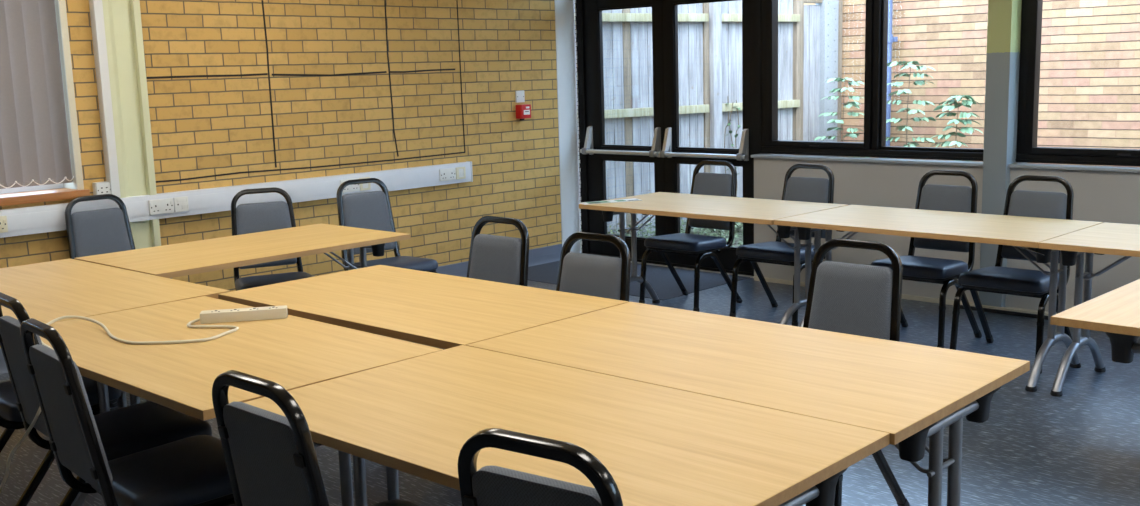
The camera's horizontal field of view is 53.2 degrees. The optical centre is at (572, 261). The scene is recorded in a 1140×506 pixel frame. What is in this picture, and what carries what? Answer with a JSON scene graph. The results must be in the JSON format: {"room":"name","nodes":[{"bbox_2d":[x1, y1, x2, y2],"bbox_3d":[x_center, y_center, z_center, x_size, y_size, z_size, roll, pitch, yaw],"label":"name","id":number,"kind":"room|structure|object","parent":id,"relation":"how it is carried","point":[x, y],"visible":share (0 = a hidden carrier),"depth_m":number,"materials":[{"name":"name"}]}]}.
{"room":"meeting room","nodes":[
{"label":"meeting room","id":0,"kind":"room"},
{"bbox_2d":[0,0,561,347],"bbox_3d":[-3.417,-0.697,5.618,0.250,2.700,9.372,7,13,43],"label":"wall","id":1,"kind":"structure","parent":0,"point":[201,126],"depth_m":7.46,"materials":[{"name":"yellow brick"}]},
{"bbox_2d":[0,0,89,205],"bbox_3d":[-3.443,-0.944,5.527,0.290,1.453,1.955,7,13,43],"label":"window","id":2,"kind":"structure","parent":1,"relation":"in","point":[63,191],"depth_m":6.16,"materials":[{"name":"white paint"}]},
{"bbox_2d":[0,0,73,188],"bbox_3d":[-3.389,-0.961,5.533,0.050,1.323,1.802,7,13,43],"label":"vertical blind","id":3,"kind":"object","parent":2,"relation":"attached to","point":[34,141],"visible":1,"depth_m":6.08,"materials":[{"name":"white fabric"}]},
{"bbox_2d":[92,181,110,194],"bbox_3d":[-2.607,-0.395,6.311,0.047,0.086,0.090,7,13,43],"label":"box","id":4,"kind":"object","parent":1,"relation":"attached to","point":[99,188],"visible":0.82,"depth_m":6.29,"materials":[{"name":"white plastic"}]},
{"bbox_2d":[89,0,120,196],"bbox_3d":[-2.586,-1.260,6.203,0.061,1.832,0.048,7,13,43],"label":"trim","id":5,"kind":"structure","parent":1,"relation":"attached to","point":[95,6],"depth_m":6.24,"materials":[{"name":"white paint"}]},
{"bbox_2d":[102,0,160,248],"bbox_3d":[-2.487,-0.851,6.376,0.049,2.700,0.217,7,13,43],"label":"pillar","id":6,"kind":"structure","parent":1,"relation":"attached to","point":[122,18],"depth_m":6.38,"materials":[{"name":"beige paint"}]},
{"bbox_2d":[146,73,267,78],"bbox_3d":[-2.151,-1.096,6.739,0.002,0.016,0.785,7,13,43],"label":"cable","id":7,"kind":"object","parent":1,"relation":"attached to","point":[234,75],"depth_m":6.72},
{"bbox_2d":[0,161,472,237],"bbox_3d":[-2.355,-0.322,6.587,0.054,0.148,4.707,7,13,43],"label":"dado trunking","id":8,"kind":"object","parent":1,"relation":"attached to","point":[43,218],"visible":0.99,"depth_m":6.83,"materials":[{"name":"white plastic"}]},
{"bbox_2d":[0,216,7,232],"bbox_3d":[-2.992,-0.183,5.870,0.014,0.086,0.146,7,13,43],"label":"double socket","id":9,"kind":"object","parent":8,"relation":"attached to","point":[3,219],"visible":1,"depth_m":5.91,"materials":[{"name":"white plastic"}]},
{"bbox_2d":[149,198,173,214],"bbox_3d":[-2.360,-0.313,6.532,0.014,0.086,0.146,7,13,43],"label":"double socket","id":10,"kind":"object","parent":8,"relation":"attached to","point":[159,206],"visible":1,"depth_m":6.53,"materials":[{"name":"white plastic"}]},
{"bbox_2d":[173,196,188,211],"bbox_3d":[-2.277,-0.330,6.620,0.012,0.086,0.086,7,13,43],"label":"fused spur","id":11,"kind":"object","parent":8,"relation":"attached to","point":[180,203],"visible":1,"depth_m":6.62,"materials":[{"name":"white plastic"}]},
{"bbox_2d":[177,198,185,202],"bbox_3d":[-2.273,-0.352,6.614,0.003,0.022,0.058,7,13,43],"label":"rocker switch","id":12,"kind":"object","parent":11,"relation":"attached to","point":[179,200],"depth_m":6.61,"materials":[{"name":"white plastic"}]},
{"bbox_2d":[340,178,359,192],"bbox_3d":[-1.461,-0.497,7.474,0.014,0.086,0.146,7,13,43],"label":"double socket","id":13,"kind":"object","parent":8,"relation":"attached to","point":[356,187],"visible":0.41,"depth_m":7.48,"materials":[{"name":"white plastic"}]},
{"bbox_2d":[359,177,370,190],"bbox_3d":[-1.381,-0.513,7.559,0.012,0.086,0.086,7,13,43],"label":"outlet","id":14,"kind":"object","parent":8,"relation":"attached to","point":[366,186],"visible":0.7,"depth_m":7.55,"materials":[{"name":"white plastic"}]},
{"bbox_2d":[439,168,455,180],"bbox_3d":[-0.887,-0.614,8.076,0.014,0.086,0.146,7,13,43],"label":"double socket","id":15,"kind":"object","parent":8,"relation":"attached to","point":[447,174],"visible":1,"depth_m":8.07,"materials":[{"name":"white plastic"}]},
{"bbox_2d":[456,167,465,178],"bbox_3d":[-0.804,-0.631,8.164,0.012,0.086,0.086,7,13,43],"label":"outlet","id":16,"kind":"object","parent":8,"relation":"attached to","point":[460,171],"visible":1,"depth_m":8.16,"materials":[{"name":"white plastic"}]},
{"bbox_2d":[261,0,276,167],"bbox_3d":[-1.877,-1.089,7.035,0.002,1.024,0.023,7,13,43],"label":"cable","id":17,"kind":"object","parent":1,"relation":"attached to","point":[261,0],"depth_m":7.03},
{"bbox_2d":[0,244,561,373],"bbox_3d":[-3.281,0.580,5.743,0.016,0.132,9.360,7,13,43],"label":"baseboard","id":18,"kind":"structure","parent":1,"relation":"attached to","point":[537,256],"depth_m":8.84,"materials":[{"name":"blue plastic"}]},
{"bbox_2d":[156,152,464,182],"bbox_3d":[-1.600,-0.621,7.397,0.002,0.022,2.392,7,13,43],"label":"cable","id":19,"kind":"object","parent":1,"relation":"attached to","point":[457,152],"depth_m":7.26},
{"bbox_2d":[272,71,386,75],"bbox_3d":[-1.559,-1.208,7.359,0.002,0.026,0.886,7,13,43],"label":"cable","id":20,"kind":"object","parent":1,"relation":"attached to","point":[380,71],"depth_m":7.34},
{"bbox_2d":[384,0,398,156],"bbox_3d":[-1.229,-1.231,7.712,0.002,1.049,0.053,7,13,43],"label":"cable","id":21,"kind":"object","parent":1,"relation":"attached to","point":[384,0],"depth_m":7.70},
{"bbox_2d":[390,69,454,72],"bbox_3d":[-1.039,-1.321,7.904,0.002,0.021,0.585,7,13,43],"label":"cable","id":22,"kind":"object","parent":1,"relation":"attached to","point":[430,69],"depth_m":7.88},
{"bbox_2d":[456,0,465,152],"bbox_3d":[-0.802,-1.318,8.160,0.002,1.081,0.022,7,13,43],"label":"cable","id":23,"kind":"object","parent":1,"relation":"attached to","point":[456,0],"depth_m":8.15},
{"bbox_2d":[515,90,524,102],"bbox_3d":[-0.399,-1.242,8.594,0.015,0.088,0.086,7,13,43],"label":"blank plate","id":24,"kind":"object","parent":1,"relation":"attached to","point":[519,95],"visible":1,"depth_m":8.58,"materials":[{"name":"white plastic"}]},
{"bbox_2d":[516,104,530,119],"bbox_3d":[-0.372,-1.123,8.599,0.069,0.118,0.100,7,13,43],"label":"fire alarm","id":25,"kind":"object","parent":1,"relation":"attached to","point":[523,111],"visible":1,"depth_m":8.57,"materials":[{"name":"red plastic"}]},
{"bbox_2d":[0,261,1139,505],"bbox_3d":[-0.105,1.088,2.936,9.050,0.124,9.960,7,13,43],"label":"floor","id":26,"kind":"structure","parent":0,"point":[1080,446],"depth_m":4.60,"materials":[{"name":"carpet"}]},
{"bbox_2d":[0,376,120,505],"bbox_3d":[-1.928,0.444,4.038,0.540,0.904,0.464,-11,13,-43],"label":"banquet chair","id":27,"kind":"object","parent":26,"relation":"on","point":[10,416],"visible":0.19,"depth_m":3.90,"materials":[{"name":"black metal"}]},
{"bbox_2d":[65,194,134,258],"bbox_3d":[-2.416,0.110,6.109,0.540,0.904,0.464,7,13,43],"label":"banquet chair","id":28,"kind":"object","parent":26,"relation":"on","point":[100,231],"visible":0.23,"depth_m":6.18,"materials":[{"name":"grey fabric"}]},
{"bbox_2d":[0,292,211,505],"bbox_3d":[-1.446,0.513,3.549,0.540,0.904,0.464,-10,13,-41],"label":"banquet chair","id":29,"kind":"object","parent":26,"relation":"on","point":[131,429],"visible":0.44,"depth_m":3.47,"materials":[{"name":"black metal"}]},
{"bbox_2d":[0,259,230,505],"bbox_3d":[-2.063,0.451,4.584,1.369,0.703,0.768,7,13,42],"label":"folding table","id":30,"kind":"object","parent":26,"relation":"on","point":[51,290],"visible":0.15,"depth_m":4.43,"materials":[{"name":"brown wood"}]},
{"bbox_2d":[20,318,234,505],"bbox_3d":[-1.165,0.570,3.159,0.540,0.904,0.464,-10,13,-41],"label":"banquet chair","id":31,"kind":"object","parent":26,"relation":"on","point":[189,471],"visible":0.93,"depth_m":3.03,"materials":[{"name":"black metal"}]},
{"bbox_2d":[40,296,442,505],"bbox_3d":[-1.129,0.594,3.575,1.369,0.703,0.768,7,13,43],"label":"folding table","id":32,"kind":"object","parent":26,"relation":"on","point":[291,352],"visible":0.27,"depth_m":3.36,"materials":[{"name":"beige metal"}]},
{"bbox_2d":[0,305,287,492],"bbox_3d":[-1.859,0.596,3.578,1.807,0.744,0.740,-1,10,2],"label":"lead","id":33,"kind":"object","parent":32,"relation":"on","point":[270,312],"visible":0.82,"depth_m":3.76,"materials":[{"name":"white plastic"}]},
{"bbox_2d":[74,223,410,407],"bbox_3d":[-1.556,0.271,5.571,0.768,0.703,1.369,7,13,42],"label":"folding table","id":34,"kind":"object","parent":26,"relation":"on","point":[170,261],"visible":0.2,"depth_m":5.43,"materials":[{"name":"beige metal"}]},
{"bbox_2d":[231,187,314,290],"bbox_3d":[-1.621,0.075,6.182,0.464,0.904,0.540,-6,10,-24],"label":"banquet chair","id":35,"kind":"object","parent":26,"relation":"on","point":[248,218],"visible":0.37,"depth_m":6.29,"materials":[{"name":"black metal"}]},
{"bbox_2d":[212,370,419,505],"bbox_3d":[-0.473,0.646,2.590,0.464,0.904,0.540,7,13,43],"label":"banquet chair","id":36,"kind":"object","parent":26,"relation":"on","point":[271,458],"visible":1,"depth_m":2.35,"materials":[{"name":"grey fabric"}]},
{"bbox_2d":[336,178,437,272],"bbox_3d":[-1.082,-0.012,6.610,0.464,0.904,0.540,-9,12,-38],"label":"banquet chair","id":37,"kind":"object","parent":26,"relation":"on","point":[372,210],"visible":0.55,"depth_m":6.68,"materials":[{"name":"grey fabric"}]},
{"bbox_2d":[218,265,627,348],"bbox_3d":[-0.561,0.478,4.169,1.369,0.703,0.768,7,13,42],"label":"folding table","id":38,"kind":"object","parent":26,"relation":"on","point":[444,311],"visible":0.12,"depth_m":3.99,"materials":[{"name":"beige laminate"}]},
{"bbox_2d":[390,216,528,349],"bbox_3d":[-0.463,0.294,4.684,0.464,0.904,0.540,7,13,43],"label":"banquet chair","id":39,"kind":"object","parent":26,"relation":"on","point":[502,259],"visible":0.25,"depth_m":4.75,"materials":[{"name":"grey fabric"}]},
{"bbox_2d":[457,428,622,505],"bbox_3d":[0.088,0.700,2.180,0.464,0.904,0.540,5,12,35],"label":"banquet chair","id":40,"kind":"object","parent":26,"relation":"on","point":[489,485],"visible":1,"depth_m":1.92,"materials":[{"name":"black metal"}]},
{"bbox_2d":[243,345,889,505],"bbox_3d":[-0.068,0.711,2.700,1.369,0.703,0.768,7,13,42],"label":"folding table","id":41,"kind":"object","parent":26,"relation":"on","point":[660,445],"visible":0.92,"depth_m":2.56,"materials":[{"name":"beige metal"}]},
{"bbox_2d":[556,232,630,301],"bbox_3d":[-0.074,0.377,4.126,0.464,0.904,0.540,7,13,43],"label":"banquet chair","id":42,"kind":"object","parent":26,"relation":"on","point":[608,277],"visible":0.2,"depth_m":4.20,"materials":[{"name":"grey fabric"}]},
{"bbox_2d":[639,160,741,311],"bbox_3d":[0.757,-0.165,7.210,0.464,0.904,0.540,7,13,43],"label":"banquet chair","id":43,"kind":"object","parent":26,"relation":"on","point":[715,184],"visible":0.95,"depth_m":7.21,"materials":[{"name":"black metal"}]},
{"bbox_2d":[579,192,846,324],"bbox_3d":[0.805,0.017,6.683,1.369,0.703,0.768,7,13,43],"label":"folding table","id":44,"kind":"object","parent":26,"relation":"on","point":[710,207],"visible":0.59,"depth_m":6.48,"materials":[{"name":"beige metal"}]},
{"bbox_2d":[580,198,640,204],"bbox_3d":[0.229,-0.361,6.886,0.380,0.005,0.102,-6,10,-22],"label":"leaflet","id":45,"kind":"object","parent":44,"relation":"on","point":[633,199],"visible":1,"depth_m":6.87,"materials":[{"name":"white paper"}]},
{"bbox_2d":[586,200,625,203],"bbox_3d":[0.204,-0.359,6.866,0.240,0.001,0.079,-6,10,-22],"label":"print","id":46,"kind":"object","parent":45,"relation":"on","point":[608,201],"depth_m":6.86},
{"bbox_2d":[466,302,1029,505],"bbox_3d":[0.458,0.603,3.254,1.369,0.703,0.768,7,13,42],"label":"folding table","id":47,"kind":"object","parent":26,"relation":"on","point":[910,392],"visible":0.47,"depth_m":3.02,"materials":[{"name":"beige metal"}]},
{"bbox_2d":[729,164,833,325],"bbox_3d":[1.272,-0.104,6.761,0.464,0.904,0.540,7,13,43],"label":"banquet chair","id":48,"kind":"object","parent":26,"relation":"on","point":[804,189],"visible":0.69,"depth_m":6.77,"materials":[{"name":"grey fabric"}]},
{"bbox_2d":[803,239,909,505],"bbox_3d":[0.814,0.410,3.780,0.464,0.904,0.540,7,13,43],"label":"banquet chair","id":49,"kind":"object","parent":26,"relation":"on","point":[847,298],"visible":0.33,"depth_m":3.85,"materials":[{"name":"grey fabric"}]},
{"bbox_2d":[870,170,981,347],"bbox_3d":[1.901,-0.016,6.130,0.464,0.904,0.540,7,13,43],"label":"banquet chair","id":50,"kind":"object","parent":26,"relation":"on","point":[953,198],"visible":0.67,"depth_m":6.14,"materials":[{"name":"black metal"}]},
{"bbox_2d":[774,205,1102,391],"bbox_3d":[1.808,0.146,5.746,1.369,0.703,0.768,8,13,44],"label":"folding table","id":51,"kind":"object","parent":26,"relation":"on","point":[1023,232],"visible":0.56,"depth_m":5.48,"materials":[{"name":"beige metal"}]},
{"bbox_2d":[953,302,1056,319],"bbox_3d":[3.918,0.468,5.490,4.360,0.034,0.052,7,13,43],"label":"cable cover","id":52,"kind":"object","parent":26,"relation":"on","point":[992,309],"visible":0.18,"depth_m":6.72,"materials":[{"name":"black plastic"}]},
{"bbox_2d":[950,175,1073,373],"bbox_3d":[2.238,0.043,5.722,0.464,0.904,0.540,7,13,43],"label":"banquet chair","id":53,"kind":"object","parent":26,"relation":"on","point":[999,279],"visible":0.76,"depth_m":5.73,"materials":[{"name":"black metal"}]},
{"bbox_2d":[1039,222,1139,396],"bbox_3d":[2.790,0.279,4.792,1.369,0.703,0.768,8,13,44],"label":"folding table","id":54,"kind":"object","parent":26,"relation":"on","point":[1121,239],"visible":1,"depth_m":5.11,"materials":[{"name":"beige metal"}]},
{"bbox_2d":[1050,279,1139,362],"bbox_3d":[2.244,0.461,3.800,0.768,0.703,1.369,8,13,44],"label":"folding table","id":55,"kind":"object","parent":26,"relation":"on","point":[1116,313],"visible":1,"depth_m":3.50,"materials":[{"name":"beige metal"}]},
{"bbox_2d":[754,158,1139,311],"bbox_3d":[3.102,-0.988,6.248,8.850,2.700,0.250,7,13,43],"label":"wall","id":56,"kind":"structure","parent":0,"point":[1099,196],"depth_m":7.08,"materials":[{"name":"grey paint"}]},
{"bbox_2d":[555,0,580,252],"bbox_3d":[-0.139,-1.367,9.049,0.256,2.700,0.212,7,13,43],"label":"pillar","id":57,"kind":"structure","parent":56,"relation":"attached to","point":[564,9],"depth_m":9.00,"materials":[{"name":"white paint"}]},
{"bbox_2d":[574,0,761,277],"bbox_3d":[0.678,-1.123,8.488,1.737,2.360,0.198,7,13,43],"label":"door","id":58,"kind":"structure","parent":56,"relation":"in","point":[665,152],"depth_m":8.52,"materials":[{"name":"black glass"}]},
{"bbox_2d":[751,0,983,166],"bbox_3d":[1.888,-1.390,7.262,1.658,1.496,0.225,7,13,43],"label":"window","id":59,"kind":"structure","parent":56,"relation":"in","point":[876,18],"depth_m":7.33,"materials":[{"name":"black plastic"}]},
{"bbox_2d":[754,276,1045,311],"bbox_3d":[3.778,0.440,5.697,6.850,0.030,0.014,7,13,43],"label":"baseboard","id":60,"kind":"structure","parent":56,"relation":"attached to","point":[772,280],"depth_m":7.22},
{"bbox_2d":[979,0,1021,306],"bbox_3d":[2.566,-1.050,6.710,0.140,2.700,0.305,7,13,43],"label":"pillar","id":61,"kind":"structure","parent":56,"relation":"attached to","point":[1004,16],"depth_m":6.63,"materials":[{"name":"paint"}]},
{"bbox_2d":[1008,0,1139,172],"bbox_3d":[3.458,-1.189,5.803,2.364,1.496,0.225,7,13,43],"label":"window","id":62,"kind":"structure","parent":56,"relation":"in","point":[1028,154],"depth_m":6.57,"materials":[{"name":"black plastic"}]},
{"label":"outside","id":63,"kind":"structure","parent":0,"visible":0},
{"bbox_2d":[580,224,742,246],"bbox_3d":[5.052,0.165,8.026,15.000,0.230,4.640,7,13,43],"label":"ground","id":64,"kind":"structure","parent":63,"point":[739,233],"depth_m":10.40,"materials":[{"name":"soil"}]},
{"bbox_2d":[580,217,742,246],"bbox_3d":[1.717,-0.316,10.098,3.322,0.222,1.511,-8,12,-35],"label":"weeds","id":65,"kind":"object","parent":64,"relation":"on","point":[737,224],"visible":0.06,"depth_m":10.04,"materials":[{"name":"green plant"}]},
{"bbox_2d":[574,0,842,243],"bbox_3d":[1.216,-1.525,10.586,3.620,2.466,0.171,-8,12,-34],"label":"fence","id":66,"kind":"object","parent":64,"relation":"on","point":[709,34],"visible":0.47,"depth_m":10.56,"materials":[{"name":"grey wood"}]},
{"bbox_2d":[724,100,740,196],"bbox_3d":[1.614,-0.955,10.848,0.440,1.235,0.081,-8,12,-34],"label":"weed","id":67,"kind":"object","parent":64,"relation":"on","point":[728,123],"visible":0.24,"depth_m":10.75,"materials":[{"name":"green plant"}]},
{"bbox_2d":[814,77,868,157],"bbox_3d":[2.606,-1.091,11.064,0.457,1.376,0.574,-3,10,-6],"label":"sapling","id":68,"kind":"object","parent":64,"relation":"on","point":[848,104],"visible":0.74,"depth_m":10.96,"materials":[{"name":"green plant"}]},
{"bbox_2d":[886,0,897,145],"bbox_3d":[3.048,-1.926,11.055,0.150,3.000,0.146,7,13,43],"label":"drainpipe","id":69,"kind":"object","parent":64,"relation":"on","point":[891,39],"visible":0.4,"depth_m":11.01,"materials":[{"name":"plastic"}]},
{"bbox_2d":[886,61,935,158],"bbox_3d":[3.162,-1.127,10.767,0.497,1.514,0.558,-6,11,-26],"label":"sapling","id":70,"kind":"object","parent":64,"relation":"on","point":[922,67],"visible":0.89,"depth_m":10.65,"materials":[{"name":"green plant"}]},
{"bbox_2d":[930,95,981,160],"bbox_3d":[3.509,-0.920,10.440,0.492,1.196,0.469,7,13,43],"label":"sapling","id":71,"kind":"object","parent":64,"relation":"on","point":[971,100],"visible":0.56,"depth_m":10.34,"materials":[{"name":"green plant"}]},
{"bbox_2d":[804,0,1139,166],"bbox_3d":[6.495,-1.495,8.244,13.500,3.350,0.250,7,13,43],"label":"wall","id":72,"kind":"structure","parent":64,"relation":"on","point":[1089,87],"depth_m":10.47,"materials":[{"name":"brick"}]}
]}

